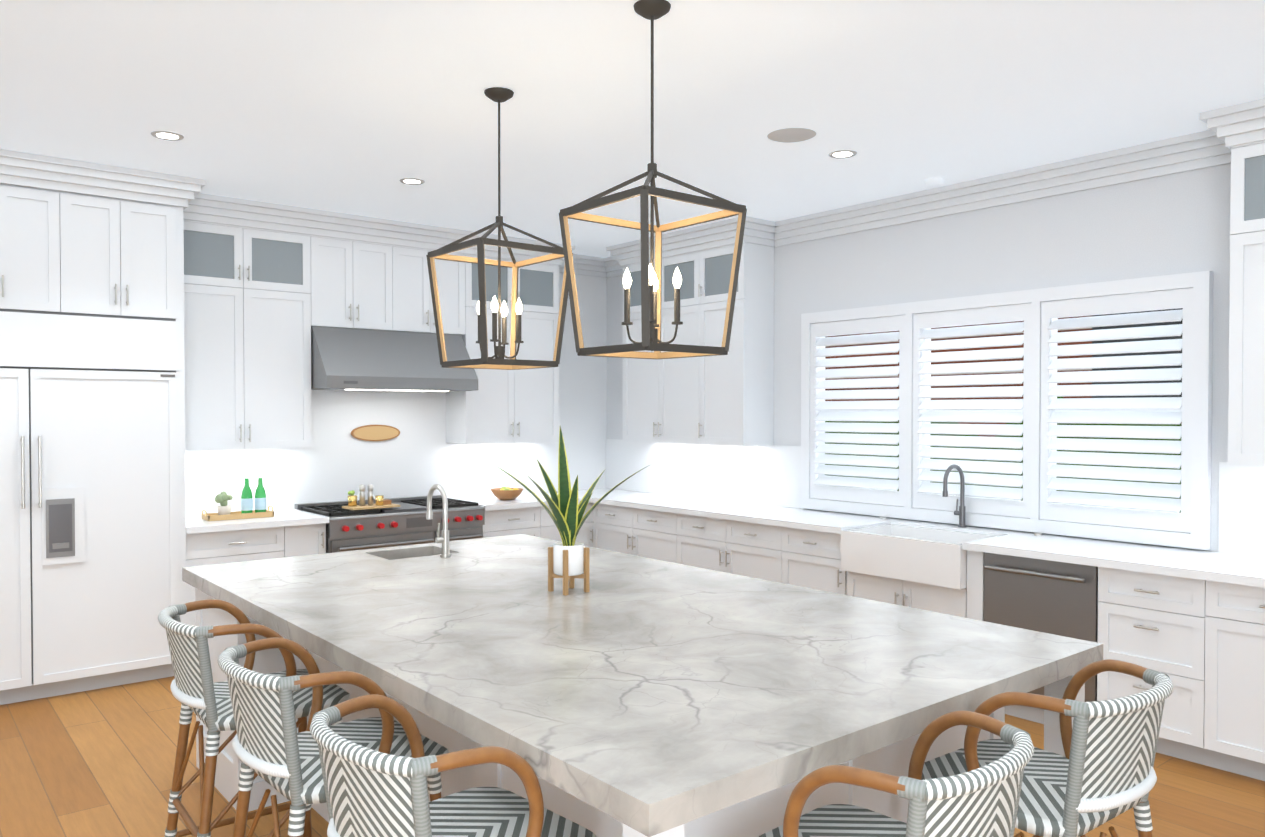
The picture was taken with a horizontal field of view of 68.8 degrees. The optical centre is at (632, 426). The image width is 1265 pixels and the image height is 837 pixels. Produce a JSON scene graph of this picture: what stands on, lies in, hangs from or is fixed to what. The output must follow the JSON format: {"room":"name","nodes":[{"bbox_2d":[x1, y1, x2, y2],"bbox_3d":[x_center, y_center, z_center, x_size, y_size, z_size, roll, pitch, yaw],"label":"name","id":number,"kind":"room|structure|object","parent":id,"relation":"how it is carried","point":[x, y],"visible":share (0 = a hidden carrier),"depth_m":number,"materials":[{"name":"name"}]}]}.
{"room":"kitchen","nodes":[
{"label":"kitchen","id":0,"kind":"room"},
{"bbox_2d":[185,272,606,515],"bbox_3d":[-2.996,0.009,6.479,7.300,3.050,0.150,-1,1,-39],"label":"wall","id":1,"kind":"structure","parent":0,"point":[417,456],"depth_m":7.40,"materials":[{"name":"white paint"}]},
{"bbox_2d":[184,219,311,450],"bbox_3d":[-2.723,-0.675,6.356,0.920,1.674,0.366,-1,1,-39],"label":"upper cabinet","id":2,"kind":"object","parent":1,"relation":"attached to","point":[247,322],"visible":0.88,"depth_m":6.25,"materials":[{"name":"white wood"}]},
{"bbox_2d":[351,425,399,440],"bbox_3d":[-1.997,0.054,7.186,0.400,0.130,0.018,-1,1,-39],"label":"oval sign","id":3,"kind":"object","parent":1,"relation":"attached to","point":[375,432],"visible":1,"depth_m":7.17,"materials":[{"name":"brown wood"}]},
{"bbox_2d":[311,235,464,334],"bbox_3d":[-1.892,-1.121,7.031,1.230,0.803,0.366,-1,1,-39],"label":"upper cabinet","id":4,"kind":"object","parent":1,"relation":"attached to","point":[355,284],"visible":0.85,"depth_m":6.87,"materials":[{"name":"white wood"}]},
{"bbox_2d":[311,326,477,391],"bbox_3d":[-1.830,-0.489,6.939,1.184,0.453,0.603,-1,1,-39],"label":"range hood","id":5,"kind":"object","parent":1,"relation":"attached to","point":[349,359],"visible":0.9,"depth_m":6.72,"materials":[{"name":"grey metal"}]},
{"bbox_2d":[446,254,558,443],"bbox_3d":[-1.068,-0.696,7.713,0.900,1.674,0.366,-1,1,-39],"label":"upper cabinet","id":6,"kind":"object","parent":1,"relation":"attached to","point":[508,406],"visible":0.69,"depth_m":7.59,"materials":[{"name":"white wood"}]},
{"bbox_2d":[0,676,1264,836],"bbox_3d":[0.094,1.641,2.733,7.300,0.100,9.900,-1,1,-39],"label":"floor","id":7,"kind":"structure","parent":0,"point":[100,762],"depth_m":4.08,"materials":[{"name":"brown wood"}]},
{"bbox_2d":[0,184,185,704],"bbox_3d":[-3.460,0.025,5.499,1.320,3.048,0.775,-1,1,-39],"label":"refrigerator","id":8,"kind":"object","parent":7,"relation":"on","point":[92,480],"visible":1,"depth_m":5.34,"materials":[{"name":"white"}]},
{"bbox_2d":[158,599,349,836],"bbox_3d":[-1.313,1.104,3.188,0.568,0.966,0.520,-1,1,-37],"label":"stool","id":9,"kind":"object","parent":7,"relation":"on","point":[200,694],"visible":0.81,"depth_m":3.01,"materials":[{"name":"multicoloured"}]},
{"bbox_2d":[186,509,328,625],"bbox_3d":[-2.624,1.078,6.254,0.900,0.920,0.690,-1,1,-39],"label":"base cabinet","id":10,"kind":"object","parent":7,"relation":"on","point":[287,533],"visible":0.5,"depth_m":6.01,"materials":[{"name":"white wood"}]},
{"bbox_2d":[201,478,273,520],"bbox_3d":[-2.654,0.486,6.210,0.435,0.262,0.170,-1,1,-39],"label":"tray","id":11,"kind":"object","parent":10,"relation":"on","point":[247,511],"visible":1,"depth_m":6.22,"materials":[{"name":"brown"}]},
{"bbox_2d":[217,637,448,836],"bbox_3d":[-0.863,1.112,2.639,0.568,0.966,0.520,-1,1,-41],"label":"stool","id":12,"kind":"object","parent":7,"relation":"on","point":[272,747],"visible":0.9,"depth_m":2.45,"materials":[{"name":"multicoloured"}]},
{"bbox_2d":[295,495,484,552],"bbox_3d":[-1.790,1.051,6.900,1.200,0.955,0.744,-1,1,-39],"label":"range","id":13,"kind":"object","parent":7,"relation":"on","point":[406,522],"visible":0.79,"depth_m":6.64,"materials":[{"name":"silver metal"}]},
{"bbox_2d":[342,484,399,509],"bbox_3d":[-1.893,0.507,6.686,0.360,0.165,0.200,-1,1,-39],"label":"tray","id":14,"kind":"object","parent":13,"relation":"on","point":[380,502],"visible":1,"depth_m":6.67,"materials":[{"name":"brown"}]},
{"bbox_2d":[310,694,595,836],"bbox_3d":[-0.412,1.120,2.089,0.568,0.966,0.520,-1,1,-44],"label":"stool","id":15,"kind":"object","parent":7,"relation":"on","point":[370,792],"visible":1,"depth_m":1.93,"materials":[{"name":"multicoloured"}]},
{"bbox_2d":[483,503,590,546],"bbox_3d":[-0.921,1.077,7.651,1.083,0.880,0.690,-1,1,-39],"label":"base cabinet","id":16,"kind":"object","parent":7,"relation":"on","point":[499,521],"depth_m":7.33,"materials":[{"name":"white wood"}]},
{"bbox_2d":[458,487,650,506],"bbox_3d":[-0.682,0.614,7.839,1.701,0.040,0.691,-1,1,-39],"label":"countertop","id":17,"kind":"structure","parent":16,"relation":"on","point":[528,500],"depth_m":7.61,"materials":[{"name":"white stone"}]},
{"bbox_2d":[490,487,522,499],"bbox_3d":[-1.022,0.545,7.517,0.270,0.104,0.270,-1,1,-39],"label":"fruit bowl","id":18,"kind":"object","parent":17,"relation":"on","point":[505,493],"visible":1,"depth_m":7.44,"materials":[{"name":"brown wood"}]},
{"bbox_2d":[591,499,634,554],"bbox_3d":[0.075,1.076,7.723,0.690,0.880,0.599,-1,1,-39],"label":"base cabinet","id":19,"kind":"object","parent":7,"relation":"on","point":[612,524],"depth_m":7.53,"materials":[{"name":"white wood"}]},
{"bbox_2d":[193,554,1084,836],"bbox_3d":[-0.307,1.149,3.545,1.776,0.860,3.243,-1,1,-39],"label":"kitchen island","id":20,"kind":"object","parent":7,"relation":"on","point":[756,818],"depth_m":2.77,"materials":[{"name":"white"}]},
{"bbox_2d":[182,534,1102,836],"bbox_3d":[-0.308,0.689,3.536,1.836,0.060,3.305,-1,1,-39],"label":"island countertop","id":21,"kind":"structure","parent":20,"relation":"on","point":[660,697],"depth_m":2.68,"materials":[{"name":"white stone"}]},
{"bbox_2d":[426,484,450,557],"bbox_3d":[-0.979,0.466,4.589,0.077,0.352,0.213,-1,1,-39],"label":"island faucet","id":22,"kind":"object","parent":21,"relation":"on","point":[443,539],"visible":1,"depth_m":4.53,"materials":[{"name":"white metal"}]},
{"bbox_2d":[493,426,654,595],"bbox_3d":[-0.241,0.327,3.626,0.546,0.658,0.376,-1,1,-39],"label":"snake plant","id":23,"kind":"object","parent":21,"relation":"on","point":[568,557],"visible":1,"depth_m":3.64,"materials":[{"name":"green plant"}]},
{"bbox_2d":[635,507,670,561],"bbox_3d":[0.416,1.081,7.346,0.640,0.880,0.623,-1,1,-39],"label":"base cabinet","id":24,"kind":"object","parent":7,"relation":"on","point":[652,528],"depth_m":7.15,"materials":[{"name":"white wood"}]},
{"bbox_2d":[671,515,770,580],"bbox_3d":[0.911,1.090,6.743,0.640,0.880,1.143,-1,1,-39],"label":"base cabinet","id":25,"kind":"object","parent":7,"relation":"on","point":[723,545],"depth_m":6.56,"materials":[{"name":"white wood"}]},
{"bbox_2d":[595,491,906,534],"bbox_3d":[0.741,0.628,6.903,0.690,0.040,2.564,-1,1,-39],"label":"countertop","id":26,"kind":"structure","parent":25,"relation":"on","point":[802,519],"depth_m":6.58,"materials":[{"name":"white stone"}]},
{"bbox_2d":[771,523,910,594],"bbox_3d":[1.390,1.099,6.158,0.640,0.880,0.576,-1,1,-39],"label":"base cabinet","id":27,"kind":"object","parent":7,"relation":"on","point":[807,559],"depth_m":5.96,"materials":[{"name":"white wood"}]},
{"bbox_2d":[758,710,1033,836],"bbox_3d":[0.535,1.122,1.982,0.520,0.966,0.568,-1,1,-42],"label":"stool","id":28,"kind":"object","parent":7,"relation":"on","point":[983,801],"visible":1,"depth_m":1.79,"materials":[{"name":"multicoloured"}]},
{"bbox_2d":[841,524,996,617],"bbox_3d":[1.810,1.095,5.598,0.698,0.905,0.810,-1,1,-39],"label":"farmhouse sink","id":29,"kind":"object","parent":7,"relation":"on","point":[922,568],"visible":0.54,"depth_m":5.40,"materials":[{"name":"white ceramic"}]},
{"bbox_2d":[942,464,966,527],"bbox_3d":[1.962,0.429,5.657,0.233,0.392,0.077,-1,1,-39],"label":"sink faucet","id":30,"kind":"object","parent":29,"relation":"on","point":[961,512],"visible":1,"depth_m":5.69,"materials":[{"name":"grey metal"}]},
{"bbox_2d":[983,552,1097,723],"bbox_3d":[2.316,1.120,4.969,0.677,0.875,0.597,-1,1,-39],"label":"dishwasher","id":31,"kind":"object","parent":7,"relation":"on","point":[1051,597],"visible":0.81,"depth_m":4.77,"materials":[{"name":"grey metal"}]},
{"bbox_2d":[922,659,1173,836],"bbox_3d":[1.080,1.115,2.435,0.520,0.966,0.568,-1,1,-37],"label":"stool","id":32,"kind":"object","parent":7,"relation":"on","point":[1101,771],"visible":0.9,"depth_m":2.23,"materials":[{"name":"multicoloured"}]},
{"bbox_2d":[1097,566,1199,763],"bbox_3d":[2.705,1.124,4.553,0.640,0.880,0.532,-1,1,-39],"label":"base cabinet","id":33,"kind":"object","parent":7,"relation":"on","point":[1190,623],"depth_m":4.34,"materials":[{"name":"white wood"}]},
{"bbox_2d":[962,532,1264,589],"bbox_3d":[2.876,0.668,4.297,0.690,0.040,2.535,-1,1,-39],"label":"countertop","id":34,"kind":"structure","parent":33,"relation":"on","point":[1202,565],"depth_m":4.59,"materials":[{"name":"white stone"}]},
{"bbox_2d":[1200,582,1264,780],"bbox_3d":[3.196,1.133,3.954,0.640,0.880,1.122,-1,1,-39],"label":"base cabinet","id":35,"kind":"object","parent":7,"relation":"on","point":[1232,618],"depth_m":4.11,"materials":[{"name":"white wood"}]},
{"bbox_2d":[0,0,1264,257],"bbox_3d":[0.094,-1.518,2.685,7.300,0.120,9.900,-1,1,-39],"label":"ceiling","id":36,"kind":"structure","parent":0,"point":[354,106],"depth_m":4.11,"materials":[{"name":"white paint"}]},
{"bbox_2d":[150,131,183,140],"bbox_3d":[-2.382,-1.486,4.729,0.156,0.006,0.156,-1,1,-39],"label":"recessed light","id":37,"kind":"object","parent":36,"relation":"in","point":[170,136],"visible":1,"depth_m":4.72,"materials":[{"name":"white"}]},
{"bbox_2d":[399,178,424,184],"bbox_3d":[-1.352,-1.500,5.664,0.156,0.006,0.156,-1,1,-39],"label":"recessed light","id":38,"kind":"object","parent":36,"relation":"in","point":[409,181],"visible":0.98,"depth_m":5.66,"materials":[{"name":"white plastic"}]},
{"bbox_2d":[426,87,572,369],"bbox_3d":[-0.591,-0.870,4.098,0.484,1.216,0.484,-1,1,-39],"label":"pendant lantern","id":39,"kind":"object","parent":36,"relation":"hanging from","point":[499,95],"visible":1,"depth_m":4.09,"materials":[{"name":"black metal"}]},
{"bbox_2d":[559,0,746,358],"bbox_3d":[0.069,-0.857,3.230,0.484,1.216,0.484,-1,1,-39],"label":"pendant lantern","id":40,"kind":"object","parent":36,"relation":"hanging from","point":[651,279],"visible":1,"depth_m":3.21,"materials":[{"name":"black metal"}]},
{"bbox_2d":[767,128,815,142],"bbox_3d":[0.815,-1.486,4.724,0.250,0.006,0.250,-1,1,-39],"label":"ceiling speaker","id":41,"kind":"object","parent":36,"relation":"attached to","point":[788,135],"visible":0.96,"depth_m":4.71,"materials":[{"name":"grey plastic"}]},
{"bbox_2d":[828,150,856,158],"bbox_3d":[1.154,-1.491,5.067,0.156,0.006,0.156,-1,1,-39],"label":"recessed light","id":42,"kind":"object","parent":36,"relation":"in","point":[841,154],"visible":0.98,"depth_m":5.06,"materials":[{"name":"white"}]},
{"bbox_2d":[924,177,944,186],"bbox_3d":[1.843,-1.488,5.631,0.120,0.030,0.120,-1,1,-39],"label":"recessed light","id":43,"kind":"object","parent":36,"relation":"attached to","point":[934,182],"visible":1,"depth_m":5.60,"materials":[{"name":"white"}]},
{"bbox_2d":[607,163,1230,551],"bbox_3d":[2.859,0.032,4.974,0.150,3.050,9.600,-1,1,-39],"label":"wall","id":44,"kind":"structure","parent":0,"point":[1175,223],"depth_m":5.54,"materials":[{"name":"white paint"}]},
{"bbox_2d":[0,98,1264,277],"bbox_3d":[0.094,-1.375,2.687,7.000,0.164,9.600,-1,1,-39],"label":"crown molding","id":45,"kind":"structure","parent":44,"relation":"attached to","point":[1229,127],"depth_m":5.72,"materials":[{"name":"white wood"}]},
{"bbox_2d":[622,253,689,443],"bbox_3d":[0.362,-0.697,7.630,0.330,1.668,1.010,-1,1,-39],"label":"upper cabinet","id":46,"kind":"object","parent":44,"relation":"attached to","point":[656,392],"depth_m":7.52,"materials":[{"name":"white wood"}]},
{"bbox_2d":[690,242,773,445],"bbox_3d":[0.779,-0.689,7.120,0.330,1.668,0.533,-1,1,-39],"label":"upper cabinet","id":47,"kind":"object","parent":44,"relation":"attached to","point":[728,400],"depth_m":6.97,"materials":[{"name":"white wood"}]},
{"bbox_2d":[801,271,1212,549],"bbox_3d":[2.149,-0.095,5.781,0.203,1.420,2.670,-1,1,-39],"label":"window shutters","id":48,"kind":"object","parent":44,"relation":"attached to","point":[1040,410],"visible":1,"depth_m":5.44,"materials":[{"name":"white wood"}]},
{"bbox_2d":[1228,140,1264,466],"bbox_3d":[3.256,-0.644,4.098,0.330,1.668,0.963,-1,1,-39],"label":"upper cabinet","id":49,"kind":"object","parent":44,"relation":"attached to","point":[1246,428],"visible":0.94,"depth_m":4.29,"materials":[{"name":"white wood"}]},
{"label":"outside","id":50,"kind":"structure","parent":0,"visible":0},
{"bbox_2d":[825,308,1182,512],"bbox_3d":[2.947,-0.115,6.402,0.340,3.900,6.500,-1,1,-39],"label":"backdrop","id":51,"kind":"structure","parent":50,"point":[1068,343],"depth_m":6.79,"materials":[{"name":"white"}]}
]}

